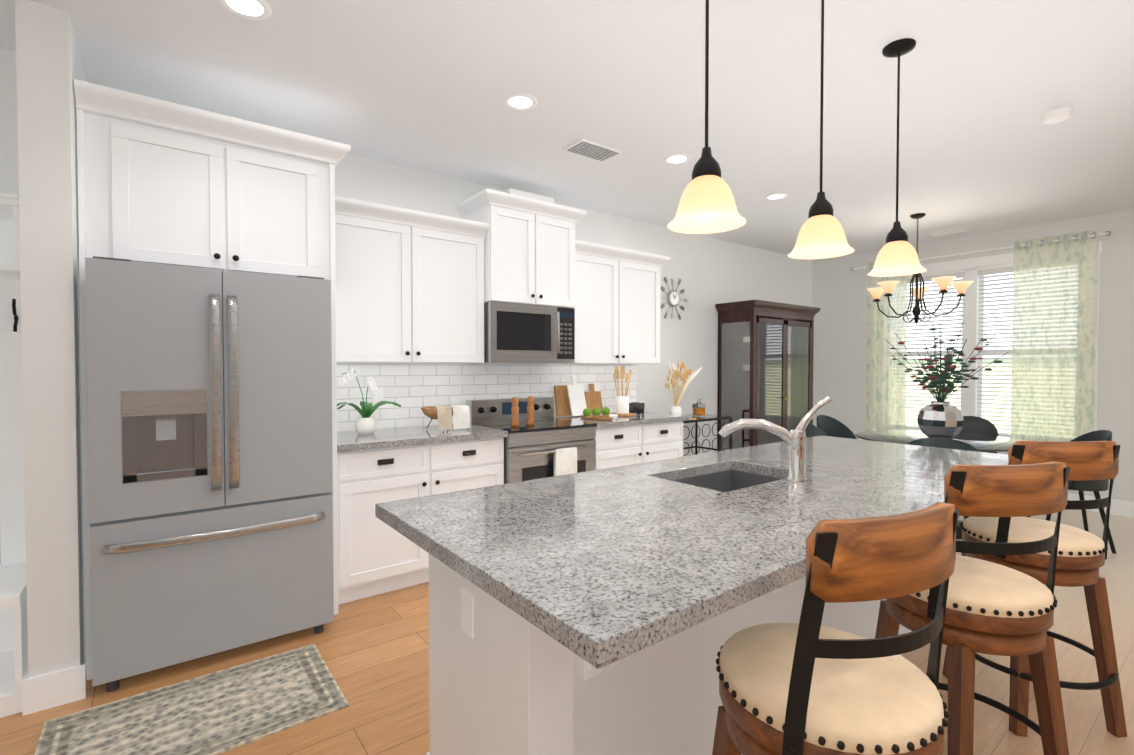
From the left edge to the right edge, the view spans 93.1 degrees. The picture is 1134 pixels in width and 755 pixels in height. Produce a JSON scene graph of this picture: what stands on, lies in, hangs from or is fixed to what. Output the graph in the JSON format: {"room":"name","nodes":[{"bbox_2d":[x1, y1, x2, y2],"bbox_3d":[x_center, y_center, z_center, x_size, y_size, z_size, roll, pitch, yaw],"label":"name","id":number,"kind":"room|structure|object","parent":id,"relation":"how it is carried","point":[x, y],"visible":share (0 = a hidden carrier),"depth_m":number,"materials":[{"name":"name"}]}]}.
{"room":"kitchen","nodes":[
{"label":"kitchen","id":0,"kind":"room"},
{"bbox_2d":[0,47,18,195],"bbox_3d":[-3.148,-0.069,1.953,1.810,2.750,0.100,-1,1,-37],"label":"wall","id":1,"kind":"structure","parent":0,"point":[8,144],"depth_m":2.38,"materials":[{"name":"white paint"}]},
{"bbox_2d":[15,0,85,677],"bbox_3d":[-2.278,-0.078,2.428,0.150,2.750,0.800,-1,1,-37],"label":"wall","id":2,"kind":"structure","parent":0,"point":[49,69],"depth_m":2.11,"materials":[{"name":"white paint"}]},
{"bbox_2d":[22,668,46,715],"bbox_3d":[-2.248,1.233,2.278,0.016,0.135,0.516,-1,1,-37],"label":"baseboard","id":3,"kind":"structure","parent":2,"relation":"attached to","point":[32,686],"depth_m":2.08,"materials":[{"name":"white"}]},
{"bbox_2d":[0,510,1133,754],"bbox_3d":[1.780,1.342,1.653,9.250,0.060,7.200,-1,1,-37],"label":"floor","id":4,"kind":"structure","parent":0,"point":[374,652],"depth_m":2.32,"materials":[{"name":"brown wood"}]},
{"bbox_2d":[0,192,27,717],"bbox_3d":[-2.814,0.294,1.835,1.390,2.030,0.495,-1,1,-37],"label":"bench","id":5,"kind":"object","parent":4,"relation":"on","point":[13,634],"visible":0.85,"depth_m":2.37,"materials":[{"name":"white"}]},
{"bbox_2d":[34,644,348,754],"bbox_3d":[-1.416,1.299,2.075,0.940,0.008,0.590,-1,1,-37],"label":"rug","id":6,"kind":"object","parent":4,"relation":"on","point":[222,711],"visible":0.9,"depth_m":2.07,"materials":[{"name":"grey fabric"}]},
{"bbox_2d":[85,256,333,691],"bbox_3d":[-1.775,0.394,2.726,0.920,1.795,0.881,-1,1,-37],"label":"fridge","id":7,"kind":"object","parent":4,"relation":"on","point":[209,396],"visible":1,"depth_m":2.37,"materials":[{"name":"grey metal"}]},
{"bbox_2d":[337,436,507,604],"bbox_3d":[-1.022,0.836,3.516,1.065,0.880,0.618,-1,1,-37],"label":"base cabinet","id":8,"kind":"object","parent":4,"relation":"on","point":[401,453],"depth_m":3.14,"materials":[{"name":"white paint"}]},
{"bbox_2d":[337,424,507,451],"bbox_3d":[-1.013,0.376,3.493,1.073,0.040,0.652,-1,1,-37],"label":"countertop","id":9,"kind":"structure","parent":8,"relation":"on","point":[352,441],"depth_m":3.33,"materials":[{"name":"grey stone"}]},
{"bbox_2d":[337,367,400,434],"bbox_3d":[-1.257,0.143,3.403,0.404,0.427,0.271,-1,1,-37],"label":"orchid plant","id":10,"kind":"object","parent":9,"relation":"on","point":[365,423],"visible":1,"depth_m":3.37,"materials":[{"name":"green plant"}]},
{"bbox_2d":[421,405,469,429],"bbox_3d":[-0.847,0.268,3.647,0.285,0.161,0.260,-1,1,-37],"label":"towels","id":11,"kind":"object","parent":9,"relation":"on","point":[459,413],"visible":1,"depth_m":3.56,"materials":[{"name":"white fabric"}]},
{"bbox_2d":[466,397,596,483],"bbox_3d":[-0.255,0.718,4.023,0.758,1.095,0.684,-1,1,-37],"label":"range oven","id":12,"kind":"object","parent":4,"relation":"on","point":[547,444],"visible":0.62,"depth_m":3.83,"materials":[{"name":"silver metal"}]},
{"bbox_2d":[511,397,518,426],"bbox_3d":[-0.367,0.241,3.805,0.059,0.212,0.059,1,1,41],"label":"pepper mill","id":13,"kind":"object","parent":12,"relation":"on","point":[515,412],"depth_m":3.78,"materials":[{"name":"brown wood"}]},
{"bbox_2d":[526,396,534,425],"bbox_3d":[-0.264,0.240,3.883,0.059,0.212,0.059,1,1,41],"label":"pepper mill","id":14,"kind":"object","parent":12,"relation":"on","point":[530,400],"depth_m":3.86,"materials":[{"name":"brown wood"}]},
{"bbox_2d":[594,420,687,469],"bbox_3d":[0.425,0.814,4.620,1.035,0.880,0.618,-1,1,-37],"label":"base cabinet","id":15,"kind":"object","parent":4,"relation":"on","point":[641,443],"depth_m":4.34,"materials":[{"name":"white paint"}]},
{"bbox_2d":[554,412,687,427],"bbox_3d":[0.440,0.354,4.601,1.053,0.040,0.652,-1,1,-37],"label":"countertop","id":16,"kind":"structure","parent":15,"relation":"on","point":[648,417],"depth_m":4.42,"materials":[{"name":"grey stone"}]},
{"bbox_2d":[580,407,613,420],"bbox_3d":[0.242,0.291,4.384,0.272,0.093,0.391,-1,1,-37],"label":"tray","id":17,"kind":"object","parent":16,"relation":"on","point":[596,412],"visible":1,"depth_m":4.35,"materials":[{"name":"brown wood"}]},
{"bbox_2d":[592,384,602,413],"bbox_3d":[0.234,0.189,4.787,0.180,0.267,0.072,-1,1,-37],"label":"cutting board","id":18,"kind":"object","parent":16,"relation":"on","point":[596,395],"depth_m":4.80,"materials":[{"name":"brown wood"}]},
{"bbox_2d":[601,366,634,416],"bbox_3d":[0.439,0.117,4.669,0.325,0.429,0.242,-1,1,-37],"label":"utensil crock","id":19,"kind":"object","parent":16,"relation":"on","point":[622,405],"visible":1,"depth_m":4.66,"materials":[{"name":"white ceramic"}]},
{"bbox_2d":[629,402,644,414],"bbox_3d":[0.620,0.279,4.811,0.149,0.100,0.064,0,1,8],"label":"drinking glass","id":20,"kind":"object","parent":16,"relation":"on","point":[636,407],"visible":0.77,"depth_m":4.77,"materials":[{"name":"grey glass"}]},
{"bbox_2d":[665,362,701,414],"bbox_3d":[1.104,0.115,5.125,0.398,0.539,0.172,-1,1,-37],"label":"flower vase","id":21,"kind":"object","parent":16,"relation":"on","point":[687,376],"visible":0.92,"depth_m":5.08,"materials":[{"name":"white ceramic"}]},
{"bbox_2d":[426,468,911,754],"bbox_3d":[0.775,0.861,2.129,2.544,0.884,0.870,-1,1,-37],"label":"kitchen island","id":22,"kind":"object","parent":4,"relation":"on","point":[497,686],"depth_m":1.49,"materials":[{"name":"white paint"}]},
{"bbox_2d":[375,436,1007,671],"bbox_3d":[0.802,0.400,2.052,2.700,0.041,1.050,-1,1,-37],"label":"island countertop","id":23,"kind":"structure","parent":22,"relation":"on","point":[609,565],"depth_m":1.40,"materials":[{"name":"grey stone"}]},
{"bbox_2d":[682,414,731,455],"bbox_3d":[1.183,0.813,5.238,0.780,0.858,0.440,-1,1,-37],"label":"bar cart","id":24,"kind":"object","parent":4,"relation":"on","point":[696,420],"visible":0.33,"depth_m":5.17,"materials":[{"name":"black metal"}]},
{"bbox_2d":[692,393,705,416],"bbox_3d":[1.295,0.270,5.269,0.090,0.225,0.090,-1,1,-37],"label":"decanter","id":25,"kind":"object","parent":24,"relation":"on","point":[698,411],"visible":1,"depth_m":5.26,"materials":[{"name":"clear glass"}]},
{"bbox_2d":[717,308,814,449],"bbox_3d":[2.268,0.260,6.096,1.200,1.930,0.447,-1,1,-37],"label":"tall cabinet","id":26,"kind":"object","parent":4,"relation":"on","point":[765,358],"depth_m":5.87,"materials":[{"name":"brown wood"}]},
{"bbox_2d":[806,422,826,437],"bbox_3d":[2.329,0.819,4.683,0.468,0.873,0.500,0,1,15],"label":"dining chair","id":27,"kind":"object","parent":4,"relation":"on","point":[812,430],"visible":0.04,"depth_m":4.60,"materials":[{"name":"grey"}]},
{"bbox_2d":[712,502,959,754],"bbox_3d":[0.548,0.788,1.155,0.511,1.076,0.511,0,1,-23],"label":"bar stool","id":28,"kind":"object","parent":4,"relation":"on","point":[808,684],"visible":1,"depth_m":0.98,"materials":[{"name":"brown wood"}]},
{"bbox_2d":[816,415,856,438],"bbox_3d":[2.642,0.810,5.135,0.500,0.873,0.468,-1,1,-35],"label":"dining chair","id":29,"kind":"object","parent":4,"relation":"on","point":[830,426],"visible":0.1,"depth_m":5.33,"materials":[{"name":"grey"}]},
{"bbox_2d":[855,430,1025,538],"bbox_3d":[3.107,0.882,4.481,1.250,0.750,1.250,-1,1,-37],"label":"dining table","id":30,"kind":"object","parent":4,"relation":"on","point":[984,443],"visible":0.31,"depth_m":4.46,"materials":[{"name":"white glass"}]},
{"bbox_2d":[887,322,1007,438],"bbox_3d":[3.095,0.022,4.410,0.678,0.967,0.742,-1,1,-37],"label":"flower arrangement","id":31,"kind":"object","parent":30,"relation":"on","point":[941,418],"visible":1,"depth_m":4.38,"materials":[{"name":"green plant"}]},
{"bbox_2d":[907,437,978,519],"bbox_3d":[2.639,0.837,3.802,0.500,0.873,0.468,1,1,35],"label":"dining chair","id":32,"kind":"object","parent":4,"relation":"on","point":[940,442],"visible":0.04,"depth_m":3.60,"materials":[{"name":"grey"}]},
{"bbox_2d":[875,461,1070,754],"bbox_3d":[1.224,0.778,1.671,0.511,1.076,0.511,0,1,-9],"label":"bar stool","id":33,"kind":"object","parent":4,"relation":"on","point":[992,608],"visible":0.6,"depth_m":1.50,"materials":[{"name":"brown wood"}]},
{"bbox_2d":[960,416,998,453],"bbox_3d":[3.745,0.812,5.062,0.468,0.873,0.500,-1,2,-42],"label":"dining chair","id":34,"kind":"object","parent":4,"relation":"on","point":[975,425],"visible":0.04,"depth_m":5.14,"materials":[{"name":"grey"}]},
{"bbox_2d":[942,440,1126,737],"bbox_3d":[1.836,0.769,2.138,0.511,1.076,0.511,0,1,1],"label":"bar stool","id":35,"kind":"object","parent":4,"relation":"on","point":[1081,556],"visible":0.67,"depth_m":1.97,"materials":[{"name":"brown wood"}]},
{"bbox_2d":[1026,430,1116,553],"bbox_3d":[3.856,0.830,4.136,0.468,0.873,0.500,1,1,25],"label":"dining chair","id":36,"kind":"object","parent":4,"relation":"on","point":[1094,486],"visible":0.38,"depth_m":3.94,"materials":[{"name":"grey"}]},
{"bbox_2d":[0,0,1133,260],"bbox_3d":[1.780,-1.467,1.598,9.250,0.060,7.200,-1,1,-37],"label":"ceiling","id":37,"kind":"structure","parent":0,"point":[432,84],"depth_m":2.74,"materials":[{"name":"white paint"}]},
{"bbox_2d":[219,0,271,19],"bbox_3d":[-1.248,-1.443,2.081,0.184,0.006,0.184,-1,1,-37],"label":"recessed light","id":38,"kind":"object","parent":37,"relation":"in","point":[255,9],"visible":1,"depth_m":2.10,"materials":[{"name":"white plastic"}]},
{"bbox_2d":[503,93,537,110],"bbox_3d":[-0.246,-1.458,2.845,0.184,0.006,0.184,-1,1,-37],"label":"recessed light","id":39,"kind":"object","parent":37,"relation":"in","point":[520,101],"visible":1,"depth_m":2.84,"materials":[{"name":"white plastic"}]},
{"bbox_2d":[563,139,622,161],"bbox_3d":[0.169,-1.465,3.488,0.340,0.017,0.200,-1,1,-37],"label":"ceiling vent","id":40,"kind":"object","parent":37,"relation":"in","point":[591,150],"visible":1,"depth_m":3.46,"materials":[{"name":"white metal"}]},
{"bbox_2d":[663,153,690,163],"bbox_3d":[0.744,-1.473,3.625,0.184,0.006,0.184,-1,1,-37],"label":"recessed light","id":41,"kind":"object","parent":37,"relation":"in","point":[679,158],"visible":1,"depth_m":3.61,"materials":[{"name":"white plastic"}]},
{"bbox_2d":[668,0,745,233],"bbox_3d":[0.409,-0.943,1.568,0.224,0.986,0.224,-1,1,-37],"label":"pendant light","id":42,"kind":"object","parent":37,"relation":"hanging from","point":[707,205],"visible":1,"depth_m":1.55,"materials":[{"name":"yellow glass"}]},
{"bbox_2d":[764,193,787,199],"bbox_3d":[1.721,-1.489,4.421,0.184,0.006,0.184,-1,1,-37],"label":"recessed light","id":43,"kind":"object","parent":37,"relation":"in","point":[775,196],"visible":1,"depth_m":4.42,"materials":[{"name":"white plastic"}]},
{"bbox_2d":[788,0,854,258],"bbox_3d":[0.933,-0.951,1.968,0.224,0.986,0.224,-1,1,-37],"label":"pendant light","id":44,"kind":"object","parent":37,"relation":"hanging from","point":[821,234],"visible":1,"depth_m":1.95,"materials":[{"name":"yellow glass"}]},
{"bbox_2d":[867,38,926,276],"bbox_3d":[1.458,-0.958,2.369,0.224,0.986,0.224,-1,1,-37],"label":"pendant light","id":45,"kind":"object","parent":37,"relation":"hanging from","point":[897,255],"visible":1,"depth_m":2.35,"materials":[{"name":"beige glass"}]},
{"bbox_2d":[867,213,973,324],"bbox_3d":[3.224,-0.996,5.002,0.850,1.014,0.820,-1,1,-37],"label":"chandelier","id":46,"kind":"object","parent":37,"relation":"hanging from","point":[942,282],"visible":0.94,"depth_m":4.92,"materials":[{"name":"black metal"}]},
{"bbox_2d":[926,226,971,236],"bbox_3d":[3.950,-1.506,5.555,0.200,0.017,0.340,-1,1,-37],"label":"ceiling vent","id":47,"kind":"object","parent":37,"relation":"in","point":[950,231],"visible":1,"depth_m":5.51,"materials":[{"name":"white"}]},
{"bbox_2d":[1040,107,1073,123],"bbox_3d":[2.711,-1.445,2.976,0.140,0.038,0.140,-1,1,-37],"label":"smoke detector","id":48,"kind":"object","parent":37,"relation":"attached to","point":[1058,115],"visible":1,"depth_m":2.94,"materials":[{"name":"white plastic"}]},
{"bbox_2d":[335,154,811,456],"bbox_3d":[0.347,-0.129,4.996,7.440,2.750,0.100,-1,1,-37],"label":"wall","id":49,"kind":"structure","parent":0,"point":[710,272],"depth_m":5.54,"materials":[{"name":"white paint"}]},
{"bbox_2d":[76,99,337,286],"bbox_3d":[-1.851,-0.836,2.832,1.026,0.650,0.649,-1,1,-37],"label":"upper cabinet","id":50,"kind":"object","parent":49,"relation":"attached to","point":[151,189],"depth_m":2.53,"materials":[{"name":"white paint"}]},
{"bbox_2d":[331,207,485,366],"bbox_3d":[-1.106,-0.555,3.601,1.068,0.913,0.339,-1,1,-37],"label":"upper cabinet","id":51,"kind":"object","parent":49,"relation":"attached to","point":[408,290],"depth_m":3.45,"materials":[{"name":"white paint"}]},
{"bbox_2d":[462,199,545,306],"bbox_3d":[-0.476,-0.887,4.031,0.454,0.695,0.409,-1,1,-37],"label":"upper cabinet","id":52,"kind":"object","parent":49,"relation":"attached to","point":[510,275],"depth_m":3.86,"materials":[{"name":"white paint"}]},
{"bbox_2d":[486,303,577,362],"bbox_3d":[-0.357,-0.358,4.137,0.748,0.491,0.398,-1,1,-37],"label":"microwave","id":53,"kind":"object","parent":49,"relation":"attached to","point":[514,334],"depth_m":3.95,"materials":[{"name":"silver metal"}]},
{"bbox_2d":[546,211,577,310],"bbox_3d":[-0.203,-0.891,4.240,0.373,0.695,0.409,-1,1,-37],"label":"upper cabinet","id":54,"kind":"object","parent":49,"relation":"attached to","point":[561,244],"depth_m":4.11,"materials":[{"name":"white paint"}]},
{"bbox_2d":[546,247,661,363],"bbox_3d":[0.339,-0.577,4.704,1.036,0.913,0.339,-1,1,-37],"label":"upper cabinet","id":55,"kind":"object","parent":49,"relation":"attached to","point":[619,295],"depth_m":4.56,"materials":[{"name":"white paint"}]},
{"bbox_2d":[660,277,687,319],"bbox_3d":[1.080,-0.803,5.456,0.472,0.423,0.035,-1,1,-37],"label":"clock","id":56,"kind":"object","parent":49,"relation":"attached to","point":[672,297],"visible":0.94,"depth_m":5.44,"materials":[{"name":"silver metal"}]},
{"bbox_2d":[812,209,1133,501],"bbox_3d":[5.418,-0.117,4.401,0.100,2.750,7.000,-1,1,-37],"label":"wall","id":57,"kind":"structure","parent":0,"point":[839,293],"depth_m":5.52,"materials":[{"name":"white paint"}]},
{"bbox_2d":[851,229,1110,441],"bbox_3d":[4.222,-0.219,5.776,0.127,2.300,2.280,-1,1,-37],"label":"curtains","id":58,"kind":"object","parent":57,"relation":"attached to","point":[1054,332],"visible":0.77,"depth_m":5.24,"materials":[{"name":"green fabric"}]},
{"bbox_2d":[873,241,1101,436],"bbox_3d":[4.336,-0.264,5.774,0.150,2.010,2.020,-1,1,-37],"label":"window","id":59,"kind":"structure","parent":57,"relation":"in","point":[970,267],"depth_m":5.74,"materials":[{"name":"white wood"}]},
{"bbox_2d":[906,272,964,429],"bbox_3d":[4.062,-0.262,6.146,0.055,1.765,0.805,-1,1,-37],"label":"window blind","id":60,"kind":"object","parent":59,"relation":"attached to","point":[957,275],"visible":0.29,"depth_m":6.05,"materials":[{"name":"white plastic"}]},
{"bbox_2d":[977,266,1013,437],"bbox_3d":[4.623,-0.247,5.411,0.055,1.765,0.805,-1,1,-37],"label":"window blind","id":61,"kind":"object","parent":59,"relation":"attached to","point":[996,271],"visible":0.19,"depth_m":5.60,"materials":[{"name":"white plastic"}]},
{"bbox_2d":[1067,493,1133,517],"bbox_3d":[5.372,1.191,4.391,0.016,0.135,7.000,-1,1,-37],"label":"baseboard","id":62,"kind":"structure","parent":57,"relation":"attached to","point":[1118,507],"depth_m":4.87,"materials":[{"name":"white"}]},
{"label":"outside","id":63,"kind":"structure","parent":0,"visible":0},
{"bbox_2d":[906,272,1012,434],"bbox_3d":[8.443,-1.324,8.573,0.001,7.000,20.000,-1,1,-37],"label":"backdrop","id":64,"kind":"structure","parent":63,"point":[983,381],"depth_m":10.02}
]}

